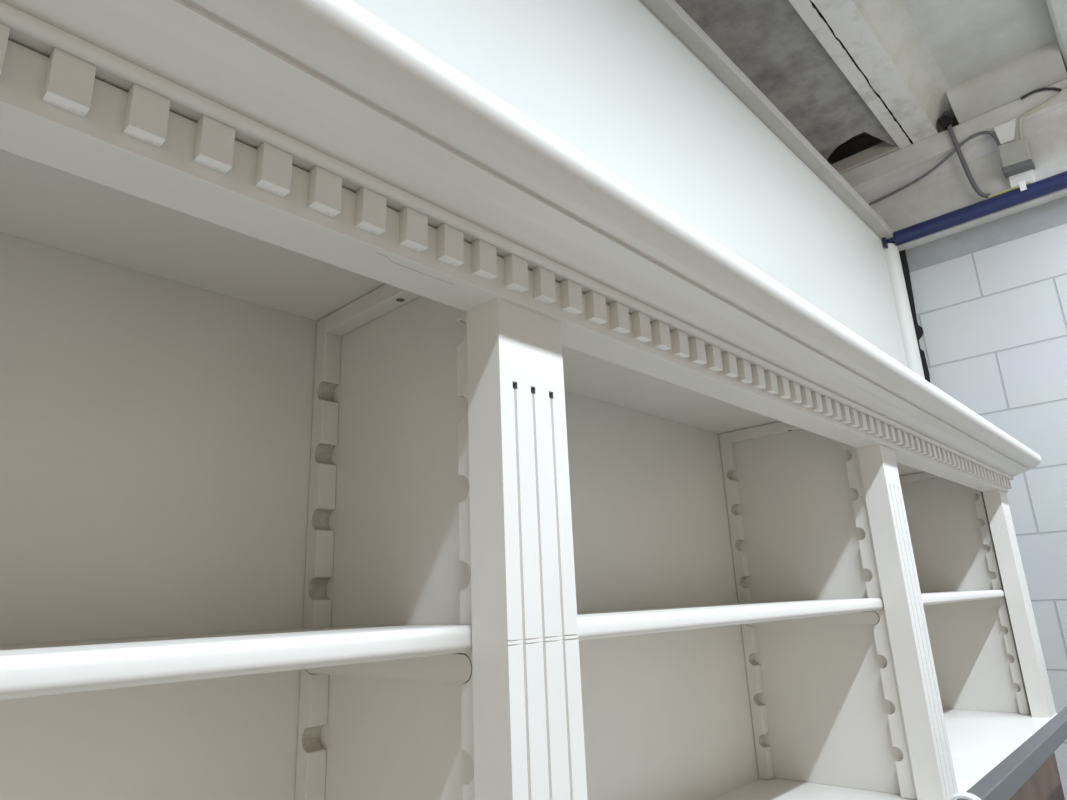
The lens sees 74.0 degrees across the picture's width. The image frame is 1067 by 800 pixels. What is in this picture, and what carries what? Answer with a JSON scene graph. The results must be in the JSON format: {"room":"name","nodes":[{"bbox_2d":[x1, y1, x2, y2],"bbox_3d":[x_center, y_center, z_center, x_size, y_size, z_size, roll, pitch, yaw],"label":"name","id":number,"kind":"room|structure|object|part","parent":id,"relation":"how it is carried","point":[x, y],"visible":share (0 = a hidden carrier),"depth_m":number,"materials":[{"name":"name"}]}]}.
{"room":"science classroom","nodes":[
{"label":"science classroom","id":0,"kind":"room"},
{"bbox_2d":[351,0,907,367],"bbox_3d":[-0.820,0.251,-0.004,0.045,2.852,6.288,-17,-21,41],"label":"wall","id":1,"kind":"structure","parent":0,"point":[609,79],"depth_m":1.47,"materials":[{"name":"white paint"}]},
{"bbox_2d":[640,0,892,239],"bbox_3d":[-0.881,-1.139,0.381,0.097,0.032,6.262,-17,-21,41],"label":"trim","id":2,"kind":"structure","parent":1,"relation":"attached to","point":[668,12],"depth_m":1.84,"materials":[{"name":"white wood"}]},
{"bbox_2d":[883,243,924,378],"bbox_3d":[1.353,0.803,2.200,0.072,2.835,0.072,-17,-21,41],"label":"trim","id":3,"kind":"structure","parent":1,"relation":"attached to","point":[903,309],"depth_m":2.49,"materials":[{"name":"white wood"}]},
{"bbox_2d":[864,138,997,201],"bbox_3d":[1.431,-0.829,2.558,0.455,0.050,0.002,-17,-21,41],"label":"trim","id":4,"kind":"structure","parent":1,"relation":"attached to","point":[990,146],"depth_m":2.56,"materials":[{"name":"white paint"}]},
{"bbox_2d":[883,171,1066,248],"bbox_3d":[2.477,-0.940,1.516,3.280,0.074,0.071,-17,-21,41],"label":"pipe","id":5,"kind":"object","parent":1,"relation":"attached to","point":[1057,182],"visible":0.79,"depth_m":2.37,"materials":[{"name":"metal"}]},
{"bbox_3d":[1.288,-0.580,2.580,0.007,0.074,0.071,-17,-21,41],"label":"plate","id":6,"kind":"part","parent":5,"relation":"part of","materials":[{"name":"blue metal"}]},
{"bbox_2d":[988,181,1029,197],"bbox_3d":[1.572,-0.694,2.341,0.118,0.009,0.009,-17,-21,41],"label":"yellow sleeve","id":7,"kind":"object","parent":5,"relation":"on","point":[1027,183],"visible":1,"depth_m":2.34,"materials":[{"name":"yellow plastic"}]},
{"bbox_2d":[994,119,1035,187],"bbox_3d":[1.599,-0.818,2.353,0.084,0.239,0.056,-17,-21,41],"label":"junction box","id":8,"kind":"object","parent":5,"relation":"attached to","point":[1018,164],"visible":0.89,"depth_m":2.34,"materials":[{"name":"grey plastic"}]},
{"bbox_2d":[868,131,1000,205],"bbox_3d":[1.410,-0.829,2.537,0.452,0.115,0.010,-17,-21,41],"label":"cable","id":9,"kind":"object","parent":8,"relation":"attached to","point":[992,134],"visible":0.98,"depth_m":2.51,"materials":[{"name":"grey plastic"}]},
{"bbox_2d":[1018,87,1066,139],"bbox_3d":[1.748,-0.981,2.243,0.389,0.159,0.015,-17,-21,41],"label":"cable","id":10,"kind":"object","parent":8,"relation":"attached to","point":[1065,89],"visible":1,"depth_m":2.33,"materials":[{"name":"beige plastic"}]},
{"bbox_2d":[1018,180,1026,190],"bbox_3d":[1.579,-0.691,2.286,0.017,0.032,0.006,-17,-21,41],"label":"clip","id":11,"kind":"object","parent":5,"relation":"attached to","point":[1022,185],"visible":1,"depth_m":2.28,"materials":[{"name":"white plastic"}]},
{"bbox_2d":[1021,87,1061,99],"bbox_3d":[1.672,-1.009,2.332,0.109,0.042,0.009,-17,-21,41],"label":"cable","id":12,"kind":"object","parent":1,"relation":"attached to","point":[1047,88],"visible":1,"depth_m":2.33,"materials":[{"name":"grey plastic"}]},
{"bbox_2d":[675,0,899,174],"bbox_3d":[-0.905,-1.466,0.543,0.344,0.062,6.345,-17,-21,41],"label":"ceiling","id":13,"kind":"structure","parent":0,"point":[768,41],"depth_m":2.22,"materials":[{"name":"concrete"}]},
{"bbox_2d":[837,132,867,147],"bbox_3d":[-0.871,-1.336,0.567,0.384,0.720,6.470,-17,-21,41],"label":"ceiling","id":14,"kind":"structure","parent":0,"point":[864,133],"depth_m":2.93,"materials":[{"name":"concrete"}]},
{"bbox_2d":[809,0,912,143],"bbox_3d":[-0.710,-1.596,0.474,0.010,0.248,6.470,-17,-21,41],"label":"ceiling","id":15,"kind":"structure","parent":0,"point":[812,3],"depth_m":2.21,"materials":[{"name":"black"}]},
{"bbox_2d":[789,0,936,148],"bbox_3d":[-0.695,-1.608,0.463,0.126,0.271,6.470,-17,-21,41],"label":"beam","id":16,"kind":"structure","parent":0,"point":[845,19],"depth_m":2.20,"materials":[{"name":"concrete"}]},
{"bbox_2d":[853,0,958,132],"bbox_3d":[-0.618,-1.622,0.392,0.085,0.251,6.470,-17,-21,41],"label":"ceiling","id":17,"kind":"structure","parent":0,"point":[890,21],"depth_m":2.23,"materials":[{"name":"concrete"}]},
{"bbox_2d":[938,116,952,129],"bbox_3d":[1.464,-0.985,2.513,0.039,0.040,0.034,-17,-21,41],"label":"lump","id":18,"kind":"object","parent":17,"relation":"attached to","point":[944,121],"visible":1,"depth_m":2.50,"materials":[{"name":"black"}]},
{"bbox_2d":[943,111,989,197],"bbox_3d":[1.500,-0.856,2.457,0.079,0.381,0.014,-17,-21,41],"label":"conduit","id":19,"kind":"object","parent":17,"relation":"hanging from","point":[974,185],"visible":0.99,"depth_m":2.45,"materials":[{"name":"grey plastic"}]},
{"bbox_2d":[827,68,1065,164],"bbox_3d":[3.235,-1.553,1.248,5.560,0.271,0.050,-17,-21,41],"label":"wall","id":20,"kind":"structure","parent":0,"point":[867,141],"depth_m":2.94,"materials":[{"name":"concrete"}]},
{"bbox_2d":[841,79,1066,250],"bbox_3d":[3.184,-1.271,1.065,5.520,0.366,0.182,-17,-21,41],"label":"beam","id":21,"kind":"structure","parent":20,"relation":"attached to","point":[1044,130],"depth_m":2.47,"materials":[{"name":"grey paint"}]},
{"bbox_2d":[902,0,1066,123],"bbox_3d":[-0.380,-1.694,0.179,0.600,0.252,6.470,-17,-21,41],"label":"ceiling","id":22,"kind":"structure","parent":0,"point":[967,39],"depth_m":2.24,"materials":[{"name":"paint"}]},
{"bbox_2d":[910,223,1066,799],"bbox_3d":[3.318,0.301,0.590,5.400,2.739,0.120,-17,-21,41],"label":"wall","id":23,"kind":"structure","parent":0,"point":[993,320],"depth_m":2.29,"materials":[{"name":"white brick"}]},
{"bbox_2d":[899,250,929,382],"bbox_3d":[1.362,0.021,2.471,0.093,1.185,0.002,-17,-21,41],"label":"trim","id":24,"kind":"structure","parent":23,"relation":"attached to","point":[919,331],"depth_m":2.55,"materials":[{"name":"black"}]},
{"bbox_2d":[905,196,1066,271],"bbox_3d":[3.259,-1.058,0.984,5.400,0.092,0.114,-17,-21,41],"label":"trim","id":25,"kind":"structure","parent":23,"relation":"attached to","point":[1052,214],"depth_m":2.43,"materials":[{"name":"grey paint"}]},
{"bbox_3d":[1.171,0.980,-2.497,6.800,0.100,7.750,-17,-21,41],"label":"floor","id":26,"kind":"structure","parent":0,"visible":0},
{"bbox_2d":[948,706,1066,799],"bbox_3d":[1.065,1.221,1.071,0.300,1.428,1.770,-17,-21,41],"label":"countertop","id":27,"kind":"structure","parent":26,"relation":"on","point":[1004,780],"depth_m":0.89,"materials":[{"name":"grey metal"}]},
{"bbox_2d":[1009,753,1064,799],"bbox_3d":[0.240,1.174,0.588,0.305,1.320,2.500,-17,-21,41],"label":"sideboard","id":28,"kind":"object","parent":26,"relation":"on","point":[1045,783],"visible":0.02,"depth_m":1.43,"materials":[{"name":"brown wood"}]},
{"bbox_2d":[0,0,1056,799],"bbox_3d":[0.223,0.234,0.851,0.361,0.628,2.713,-17,-21,41],"label":"bookcase","id":29,"kind":"object","parent":28,"relation":"on","point":[365,433],"visible":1,"depth_m":0.58,"materials":[{"name":"beige paint"}]},
{"bbox_3d":[-0.390,0.122,0.292,0.229,0.018,0.806,-17,-21,41],"label":"shelf","id":30,"kind":"part","parent":29,"relation":"part of","materials":[{"name":"beige paint"}]},
{"bbox_3d":[0.089,0.264,0.962,0.008,0.590,2.539,-17,-21,41],"label":"panel","id":31,"kind":"part","parent":29,"relation":"part of","materials":[{"name":"beige paint"}]},
{"bbox_3d":[-0.106,0.172,0.584,0.241,0.572,0.012,-17,-21,41],"label":"panel","id":32,"kind":"part","parent":29,"relation":"part of","materials":[{"name":"beige paint"}]},
{"bbox_3d":[0.172,-0.037,0.965,0.241,0.018,2.514,-17,-21,41],"label":"ceiling panel","id":33,"kind":"part","parent":29,"relation":"part of","materials":[{"name":"beige paint"}]},
{"bbox_3d":[0.214,-0.035,0.926,0.353,0.069,2.713,-17,-21,41],"label":"cornice","id":34,"kind":"part","parent":29,"relation":"part of","materials":[{"name":"beige paint"}]},
{"bbox_3d":[0.172,0.265,0.870,0.229,0.018,0.806,-17,-21,41],"label":"shelf","id":35,"kind":"part","parent":29,"relation":"part of","materials":[{"name":"beige paint"}]},
{"bbox_3d":[0.456,0.315,1.162,0.241,0.572,0.012,-17,-21,41],"label":"panel","id":36,"kind":"part","parent":29,"relation":"part of","materials":[{"name":"beige paint"}]},
{"bbox_3d":[0.746,0.411,1.462,0.229,0.018,0.841,-17,-21,41],"label":"shelf","id":37,"kind":"part","parent":29,"relation":"part of","materials":[{"name":"beige paint"}]},
{"bbox_3d":[1.042,0.464,1.766,0.241,0.572,0.013,-17,-21,41],"label":"panel","id":38,"kind":"part","parent":29,"relation":"part of","materials":[{"name":"beige paint"}]}
]}

